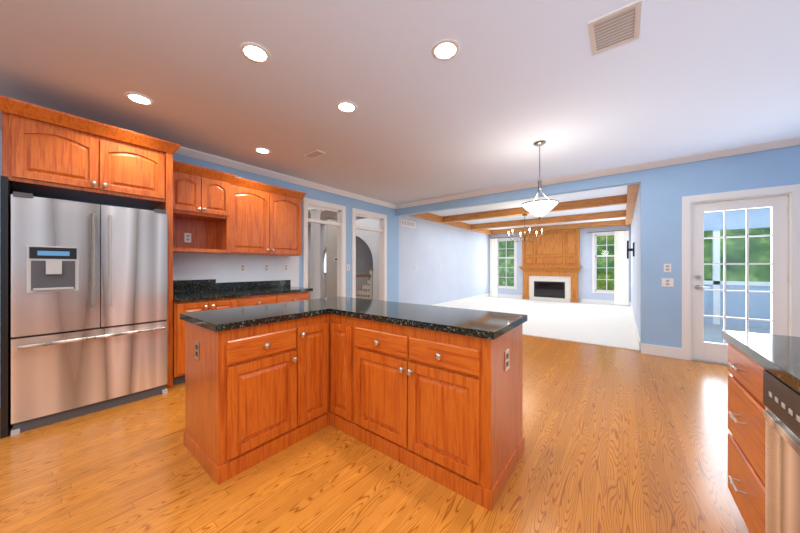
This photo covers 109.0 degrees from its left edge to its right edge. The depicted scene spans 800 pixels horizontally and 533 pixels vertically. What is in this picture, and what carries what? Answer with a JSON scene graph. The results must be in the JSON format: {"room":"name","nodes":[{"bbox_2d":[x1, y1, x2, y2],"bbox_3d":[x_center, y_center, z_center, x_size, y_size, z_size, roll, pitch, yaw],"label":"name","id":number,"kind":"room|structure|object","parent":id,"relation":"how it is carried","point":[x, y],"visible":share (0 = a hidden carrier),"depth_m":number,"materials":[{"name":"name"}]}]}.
{"room":"kitchen","nodes":[
{"label":"kitchen","id":0,"kind":"room"},
{"bbox_2d":[0,129,488,304],"bbox_3d":[-0.896,-0.113,5.963,0.120,2.706,14.910,0,0,38],"label":"wall","id":1,"kind":"structure","parent":0,"point":[428,248],"depth_m":6.96,"materials":[{"name":"blue paint"}]},
{"bbox_2d":[173,160,232,223],"bbox_3d":[-2.495,-0.870,3.474,0.420,0.540,0.642,0,0,38],"label":"upper cabinet","id":2,"kind":"object","parent":1,"relation":"attached to","point":[216,212],"depth_m":3.37,"materials":[{"name":"brown wood"}]},
{"bbox_2d":[173,279,288,294],"bbox_3d":[-2.325,0.249,4.013,0.023,0.158,1.702,0,0,38],"label":"backsplash","id":3,"kind":"structure","parent":1,"relation":"attached to","point":[207,284],"depth_m":3.80,"materials":[{"name":"black stone"}]},
{"bbox_2d":[240,264,244,271],"bbox_3d":[-2.264,0.020,4.107,0.008,0.115,0.070,0,0,38],"label":"outlet","id":4,"kind":"object","parent":1,"relation":"attached to","point":[242,266],"depth_m":4.10,"materials":[{"name":"white plastic"}]},
{"bbox_2d":[217,176,304,255],"bbox_3d":[-1.995,-0.655,4.171,0.350,0.970,1.068,0,0,38],"label":"upper cabinet","id":5,"kind":"object","parent":1,"relation":"attached to","point":[267,220],"depth_m":3.98,"materials":[{"name":"brown wood"}]},
{"bbox_2d":[264,264,268,271],"bbox_3d":[-2.049,0.020,4.383,0.008,0.115,0.070,0,0,38],"label":"outlet","id":6,"kind":"object","parent":1,"relation":"attached to","point":[266,266],"depth_m":4.38,"materials":[{"name":"white plastic"}]},
{"bbox_2d":[175,146,398,208],"bbox_3d":[-2.743,-1.423,3.440,0.075,0.085,8.660,0,0,38],"label":"crown molding","id":7,"kind":"structure","parent":1,"relation":"attached to","point":[184,151],"depth_m":4.35,"materials":[{"name":"white wood"}]},
{"bbox_2d":[303,197,345,296],"bbox_3d":[-1.419,0.028,5.293,0.160,2.425,0.940,0,0,38],"label":"trim","id":8,"kind":"structure","parent":1,"relation":"attached to","point":[307,202],"depth_m":5.50,"materials":[{"name":"white wood"}]},
{"bbox_2d":[352,208,386,300],"bbox_3d":[-0.692,0.028,6.223,0.160,2.425,1.060,0,0,38],"label":"trim","id":9,"kind":"structure","parent":1,"relation":"attached to","point":[382,218],"depth_m":6.53,"materials":[{"name":"white wood"}]},
{"bbox_2d":[401,219,414,227],"bbox_3d":[0.213,-1.090,7.273,0.014,0.160,0.620,0,0,38],"label":"vent","id":10,"kind":"object","parent":1,"relation":"attached to","point":[407,223],"depth_m":7.24,"materials":[{"name":"white"}]},
{"bbox_2d":[432,293,489,306],"bbox_3d":[1.823,1.164,9.333,0.016,0.128,6.010,0,0,38],"label":"baseboard","id":11,"kind":"structure","parent":1,"relation":"attached to","point":[449,303],"depth_m":9.65,"materials":[{"name":"white"}]},
{"bbox_2d":[326,217,336,297],"bbox_3d":[-2.003,-0.113,8.753,0.100,2.706,0.545,0,0,38],"label":"wall","id":12,"kind":"structure","parent":0,"point":[331,231],"depth_m":8.59,"materials":[{"name":"grey paint"}]},
{"bbox_2d":[320,217,378,299],"bbox_3d":[-1.409,-0.113,8.717,4.080,2.706,0.120,0,0,38],"label":"wall","id":13,"kind":"structure","parent":12,"relation":"attached to","point":[370,239],"depth_m":8.25,"materials":[{"name":"grey paint"}]},
{"bbox_2d":[308,225,372,272],"bbox_3d":[-3.206,-0.113,10.299,0.100,2.706,9.700,0,0,38],"label":"wall","id":14,"kind":"structure","parent":0,"point":[364,260],"depth_m":12.17,"materials":[{"name":"grey paint"}]},
{"bbox_2d":[324,254,325,272],"bbox_3d":[-2.781,-0.338,10.729,0.040,1.145,1.300,0,0,38],"label":"window","id":15,"kind":"structure","parent":14,"relation":"in","point":[325,264],"depth_m":10.69,"materials":[{"name":"white"}]},
{"bbox_2d":[308,272,369,298],"bbox_3d":[-3.151,0.740,10.256,0.040,1.000,9.500,0,0,38],"label":"trim","id":16,"kind":"structure","parent":14,"relation":"attached to","point":[357,273],"depth_m":11.96,"materials":[{"name":"white wood"}]},
{"bbox_2d":[0,335,748,532],"bbox_3d":[-0.182,1.265,1.516,6.720,0.050,8.780,0,0,38],"label":"floor","id":17,"kind":"structure","parent":0,"point":[619,440],"depth_m":1.71,"materials":[{"name":"brown wood"}]},
{"bbox_2d":[11,191,167,435],"bbox_3d":[-2.823,0.345,2.646,0.807,1.790,0.910,0,0,38],"label":"fridge","id":18,"kind":"object","parent":17,"relation":"on","point":[88,308],"visible":1,"depth_m":2.36,"materials":[{"name":"grey metal"}]},
{"bbox_2d":[0,95,180,438],"bbox_3d":[-2.866,-0.010,2.699,0.787,2.500,1.137,0,0,38],"label":"tall cabinet","id":19,"kind":"object","parent":17,"relation":"on","point":[50,153],"visible":0.98,"depth_m":2.42,"materials":[{"name":"brown wood"}]},
{"bbox_2d":[173,299,240,384],"bbox_3d":[-2.391,0.804,3.373,0.707,0.872,0.612,0,0,38],"label":"base cabinet","id":20,"kind":"object","parent":17,"relation":"on","point":[206,304],"depth_m":2.97,"materials":[{"name":"brown wood"}]},
{"bbox_2d":[173,287,312,302],"bbox_3d":[-2.049,0.348,3.798,0.722,0.040,1.702,0,0,38],"label":"countertop","id":21,"kind":"structure","parent":20,"relation":"on","point":[186,296],"depth_m":3.58,"materials":[{"name":"black stone"}]},
{"bbox_2d":[241,291,309,306],"bbox_3d":[-1.911,0.804,4.059,0.617,0.872,1.060,0,0,38],"label":"base cabinet","id":22,"kind":"object","parent":17,"relation":"on","point":[246,300],"depth_m":3.83,"materials":[{"name":"brown wood"}]},
{"bbox_2d":[183,320,523,511],"bbox_3d":[-0.337,0.803,1.956,1.894,0.874,1.392,0,0,38],"label":"kitchen island","id":23,"kind":"object","parent":17,"relation":"on","point":[434,393],"depth_m":1.72,"materials":[{"name":"brown wood"}]},
{"bbox_2d":[180,296,526,399],"bbox_3d":[-0.337,0.346,1.956,1.926,0.040,1.424,0,0,38],"label":"island countertop","id":24,"kind":"structure","parent":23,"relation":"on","point":[390,348],"depth_m":1.90,"materials":[{"name":"black stone"}]},
{"bbox_2d":[723,338,757,532],"bbox_3d":[1.745,0.804,1.052,0.650,0.872,0.517,0,0,38],"label":"base cabinet","id":25,"kind":"object","parent":17,"relation":"on","point":[740,364],"depth_m":1.25,"materials":[{"name":"brown wood"}]},
{"bbox_2d":[754,362,799,532],"bbox_3d":[1.376,0.804,0.579,0.650,0.872,0.683,0,0,38],"label":"dishwasher","id":26,"kind":"object","parent":17,"relation":"on","point":[764,430],"depth_m":0.96,"materials":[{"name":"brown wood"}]},
{"bbox_2d":[722,330,799,389],"bbox_3d":[0.488,0.348,-0.582,0.680,0.040,4.700,0,0,38],"label":"countertop","id":27,"kind":"structure","parent":26,"relation":"on","point":[781,353],"depth_m":1.13,"materials":[{"name":"stone"}]},
{"bbox_2d":[0,0,799,229],"bbox_3d":[-0.058,-1.516,5.232,11.300,0.100,14.990,0,0,38],"label":"ceiling","id":28,"kind":"structure","parent":0,"point":[499,94],"depth_m":2.27,"materials":[{"name":"white paint"}]},
{"bbox_2d":[124,92,153,104],"bbox_3d":[-2.276,-1.462,2.491,0.190,0.007,0.190,0,0,38],"label":"recessed light","id":29,"kind":"object","parent":28,"relation":"in","point":[138,98],"visible":1,"depth_m":2.48,"materials":[{"name":"white"}]},
{"bbox_2d":[240,42,270,62],"bbox_3d":[-0.992,-1.462,1.958,0.190,0.007,0.190,0,0,38],"label":"recessed light","id":30,"kind":"object","parent":28,"relation":"in","point":[254,52],"visible":1,"depth_m":1.95,"materials":[{"name":"white"}]},
{"bbox_2d":[254,147,270,153],"bbox_3d":[-1.736,-1.462,3.605,0.190,0.007,0.190,0,0,38],"label":"recessed light","id":31,"kind":"object","parent":28,"relation":"in","point":[262,150],"visible":0.98,"depth_m":3.60,"materials":[{"name":"white"}]},
{"bbox_2d":[303,149,325,158],"bbox_3d":[-1.115,-1.460,3.716,0.300,0.012,0.140,0,0,38],"label":"ceiling vent","id":32,"kind":"object","parent":28,"relation":"in","point":[314,154],"visible":0.96,"depth_m":3.70,"materials":[{"name":"white metal"}]},
{"bbox_2d":[336,101,356,112],"bbox_3d":[-0.489,-1.462,2.618,0.190,0.007,0.190,0,0,38],"label":"recessed light","id":33,"kind":"object","parent":28,"relation":"in","point":[346,106],"visible":1,"depth_m":2.61,"materials":[{"name":"white"}]},
{"bbox_2d":[431,39,459,60],"bbox_3d":[0.308,-1.462,1.932,0.190,0.007,0.190,0,0,38],"label":"recessed light","id":34,"kind":"object","parent":28,"relation":"in","point":[445,49],"visible":1,"depth_m":1.92,"materials":[{"name":"white"}]},
{"bbox_2d":[408,184,638,234],"bbox_3d":[3.598,-1.381,7.946,4.520,0.170,6.010,0,0,38],"label":"ceiling beams","id":35,"kind":"structure","parent":28,"relation":"attached to","point":[628,199],"depth_m":7.94,"materials":[{"name":"brown wood"}]},
{"bbox_2d":[508,214,542,241],"bbox_3d":[3.091,-0.943,7.071,0.837,0.705,0.736,0,0,38],"label":"chandelier","id":36,"kind":"object","parent":35,"relation":"hanging from","point":[524,234],"visible":1,"depth_m":7.05,"materials":[{"name":"brown metal"}]},
{"bbox_2d":[521,140,558,219],"bbox_3d":[1.655,-1.006,3.380,0.402,0.921,0.402,0,0,38],"label":"pendant lamp","id":37,"kind":"object","parent":28,"relation":"hanging from","point":[538,208],"visible":1,"depth_m":3.31,"materials":[{"name":"white glass"}]},
{"bbox_2d":[588,0,641,55],"bbox_3d":[1.326,-1.460,1.765,0.250,0.012,0.330,0,0,38],"label":"ceiling vent","id":38,"kind":"object","parent":28,"relation":"in","point":[615,28],"visible":0.98,"depth_m":1.75,"materials":[{"name":"white metal"}]},
{"bbox_2d":[445,297,639,350],"bbox_3d":[3.598,1.259,7.946,4.520,0.062,6.010,0,0,38],"label":"floor","id":39,"kind":"structure","parent":0,"point":[609,325],"depth_m":6.61,"materials":[{"name":"white carpet"}]},
{"bbox_2d":[519,228,581,302],"bbox_3d":[5.331,-0.031,10.213,2.000,2.518,0.300,0,0,38],"label":"fireplace","id":40,"kind":"object","parent":39,"relation":"on","point":[550,267],"visible":0.9,"depth_m":10.17,"materials":[{"name":"brown wood"}]},
{"bbox_2d":[489,225,630,301],"bbox_3d":[5.485,-0.113,10.362,4.520,2.706,0.120,0,0,38],"label":"wall","id":41,"kind":"structure","parent":0,"point":[584,281],"depth_m":9.68,"materials":[{"name":"paint"}]},
{"bbox_2d":[498,239,514,287],"bbox_3d":[4.224,-0.120,11.347,0.700,1.880,0.040,0,0,38],"label":"window","id":42,"kind":"structure","parent":41,"relation":"in","point":[506,267],"depth_m":11.34,"materials":[{"name":"white"}]},
{"bbox_2d":[496,237,516,289],"bbox_3d":[4.175,-0.120,11.283,0.880,2.020,0.040,0,0,38],"label":"trim","id":43,"kind":"structure","parent":41,"relation":"attached to","point":[513,237],"depth_m":11.05,"materials":[{"name":"white"}]},
{"bbox_2d":[490,294,522,298],"bbox_3d":[4.190,1.164,11.287,1.260,0.128,0.016,0,0,38],"label":"baseboard","id":44,"kind":"structure","parent":41,"relation":"attached to","point":[499,295],"depth_m":11.20,"materials":[{"name":"white wood"}]},
{"bbox_2d":[591,232,613,293],"bbox_3d":[6.728,-0.120,9.288,0.820,2.020,0.040,0,0,38],"label":"trim","id":45,"kind":"structure","parent":41,"relation":"attached to","point":[596,233],"depth_m":9.49,"materials":[{"name":"white wood"}]},
{"bbox_2d":[595,234,613,291],"bbox_3d":[6.777,-0.120,9.352,0.640,1.880,0.040,0,0,38],"label":"window","id":46,"kind":"structure","parent":41,"relation":"in","point":[596,265],"depth_m":9.41,"materials":[{"name":"white"}]},
{"bbox_2d":[581,299,629,305],"bbox_3d":[6.688,1.164,9.335,1.280,0.128,0.016,0,0,38],"label":"baseboard","id":47,"kind":"structure","parent":41,"relation":"attached to","point":[582,300],"depth_m":9.42,"materials":[{"name":"white"}]},
{"bbox_2d":[587,230,625,232],"bbox_3d":[6.715,-1.140,9.273,1.040,0.024,0.081,0,0,38],"label":"curtain rod","id":48,"kind":"object","parent":41,"relation":"attached to","point":[607,231],"visible":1,"depth_m":9.24,"materials":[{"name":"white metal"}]},
{"bbox_2d":[614,231,628,304],"bbox_3d":[6.997,0.045,9.016,0.360,2.330,0.044,0,0,38],"label":"curtain","id":49,"kind":"object","parent":48,"relation":"hanging from","point":[621,276],"visible":0.92,"depth_m":9.02,"materials":[{"name":"white fabric"}]},
{"bbox_3d":[4.170,-1.140,11.261,1.140,0.024,0.081,0,0,38],"label":"curtain rod","id":50,"kind":"object","parent":41,"relation":"attached to","visible":0},
{"bbox_2d":[490,239,497,296],"bbox_3d":[3.790,0.045,11.521,0.300,2.330,0.044,0,0,38],"label":"curtain","id":51,"kind":"object","parent":50,"relation":"hanging from","point":[494,267],"visible":0.98,"depth_m":11.51,"materials":[{"name":"white fabric"}]},
{"bbox_2d":[396,145,799,350],"bbox_3d":[2.578,-0.113,4.854,6.720,2.706,0.120,0,0,38],"label":"wall","id":52,"kind":"structure","parent":0,"point":[664,190],"depth_m":3.93,"materials":[{"name":"blue paint"}]},
{"bbox_2d":[395,136,799,207],"bbox_3d":[2.506,-1.423,4.786,6.510,0.085,0.075,0,0,38],"label":"crown molding","id":53,"kind":"structure","parent":52,"relation":"attached to","point":[701,156],"depth_m":4.09,"materials":[{"name":"white wood"}]},
{"bbox_2d":[641,343,681,358],"bbox_3d":[3.616,1.170,3.957,0.420,0.140,0.016,0,0,38],"label":"baseboard","id":54,"kind":"structure","parent":52,"relation":"attached to","point":[665,351],"depth_m":3.95,"materials":[{"name":"white"}]},
{"bbox_2d":[664,264,670,271],"bbox_3d":[3.673,0.020,3.917,0.075,0.115,0.008,0,0,38],"label":"switch plate","id":55,"kind":"object","parent":52,"relation":"attached to","point":[667,267],"depth_m":3.92,"materials":[{"name":"white plastic"}]},
{"bbox_2d":[662,278,673,286],"bbox_3d":[3.673,0.220,3.917,0.120,0.115,0.008,0,0,38],"label":"switch plate","id":56,"kind":"object","parent":52,"relation":"attached to","point":[667,282],"depth_m":3.91,"materials":[{"name":"white plastic"}]},
{"bbox_2d":[692,195,787,364],"bbox_3d":[4.206,0.204,3.571,0.794,2.072,0.138,0,0,38],"label":"french door","id":57,"kind":"structure","parent":52,"relation":"in","point":[709,352],"depth_m":3.56,"materials":[{"name":"white"}]},
{"bbox_2d":[682,184,799,359],"bbox_3d":[4.205,0.152,3.570,0.985,2.175,0.140,0,0,38],"label":"trim","id":58,"kind":"structure","parent":52,"relation":"attached to","point":[792,192],"depth_m":3.45,"materials":[{"name":"white wood"}]},
{"bbox_2d":[631,184,639,336],"bbox_3d":[5.463,-0.113,6.565,0.120,2.706,6.130,0,0,38],"label":"wall","id":59,"kind":"structure","parent":0,"point":[635,267],"depth_m":5.40,"materials":[{"name":"paint"}]},
{"bbox_2d":[627,240,634,258],"bbox_3d":[5.244,-0.380,6.489,0.130,0.400,0.440,0,0,38],"label":"bracket","id":60,"kind":"object","parent":59,"relation":"attached to","point":[630,249],"visible":0.98,"depth_m":6.36,"materials":[{"name":"black plastic"}]},
{"bbox_2d":[630,302,639,349],"bbox_3d":[5.373,1.164,6.560,0.016,0.128,6.010,0,0,38],"label":"baseboard","id":61,"kind":"structure","parent":59,"relation":"attached to","point":[636,330],"depth_m":5.37,"materials":[{"name":"white"}]},
{"bbox_3d":[-1.441,1.265,8.920,4.380,0.050,9.500,0,0,38],"label":"floor","id":62,"kind":"structure","parent":0,"visible":0},
{"bbox_2d":[308,207,324,298],"bbox_3d":[-1.941,-0.113,6.557,0.300,2.706,0.300,0,0,38],"label":"column","id":63,"kind":"structure","parent":62,"relation":"on","point":[315,255],"depth_m":6.46,"materials":[{"name":"white wood"}]},
{"bbox_2d":[356,269,372,299],"bbox_3d":[-0.627,-0.453,11.139,1.130,3.385,4.600,0,0,38],"label":"stairs","id":64,"kind":"structure","parent":62,"relation":"on","point":[365,291],"depth_m":9.84,"materials":[{"name":"white wood"}]},
{"label":"outside","id":65,"kind":"structure","parent":0,"visible":0},
{"bbox_2d":[499,241,513,285],"bbox_3d":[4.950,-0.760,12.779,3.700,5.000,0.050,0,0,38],"label":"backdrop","id":66,"kind":"structure","parent":65,"point":[509,262],"depth_m":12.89,"materials":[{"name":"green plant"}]},
{"bbox_2d":[597,228,770,289],"bbox_3d":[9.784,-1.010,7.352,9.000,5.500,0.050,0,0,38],"label":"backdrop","id":67,"kind":"structure","parent":65,"point":[741,268],"depth_m":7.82,"materials":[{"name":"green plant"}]},
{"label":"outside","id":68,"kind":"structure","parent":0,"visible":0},
{"bbox_2d":[704,207,770,343],"bbox_3d":[6.173,-0.030,4.437,3.500,2.700,3.630,0,0,38],"label":"porch","id":69,"kind":"object","parent":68,"point":[713,308],"depth_m":5.92,"materials":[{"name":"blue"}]}
]}

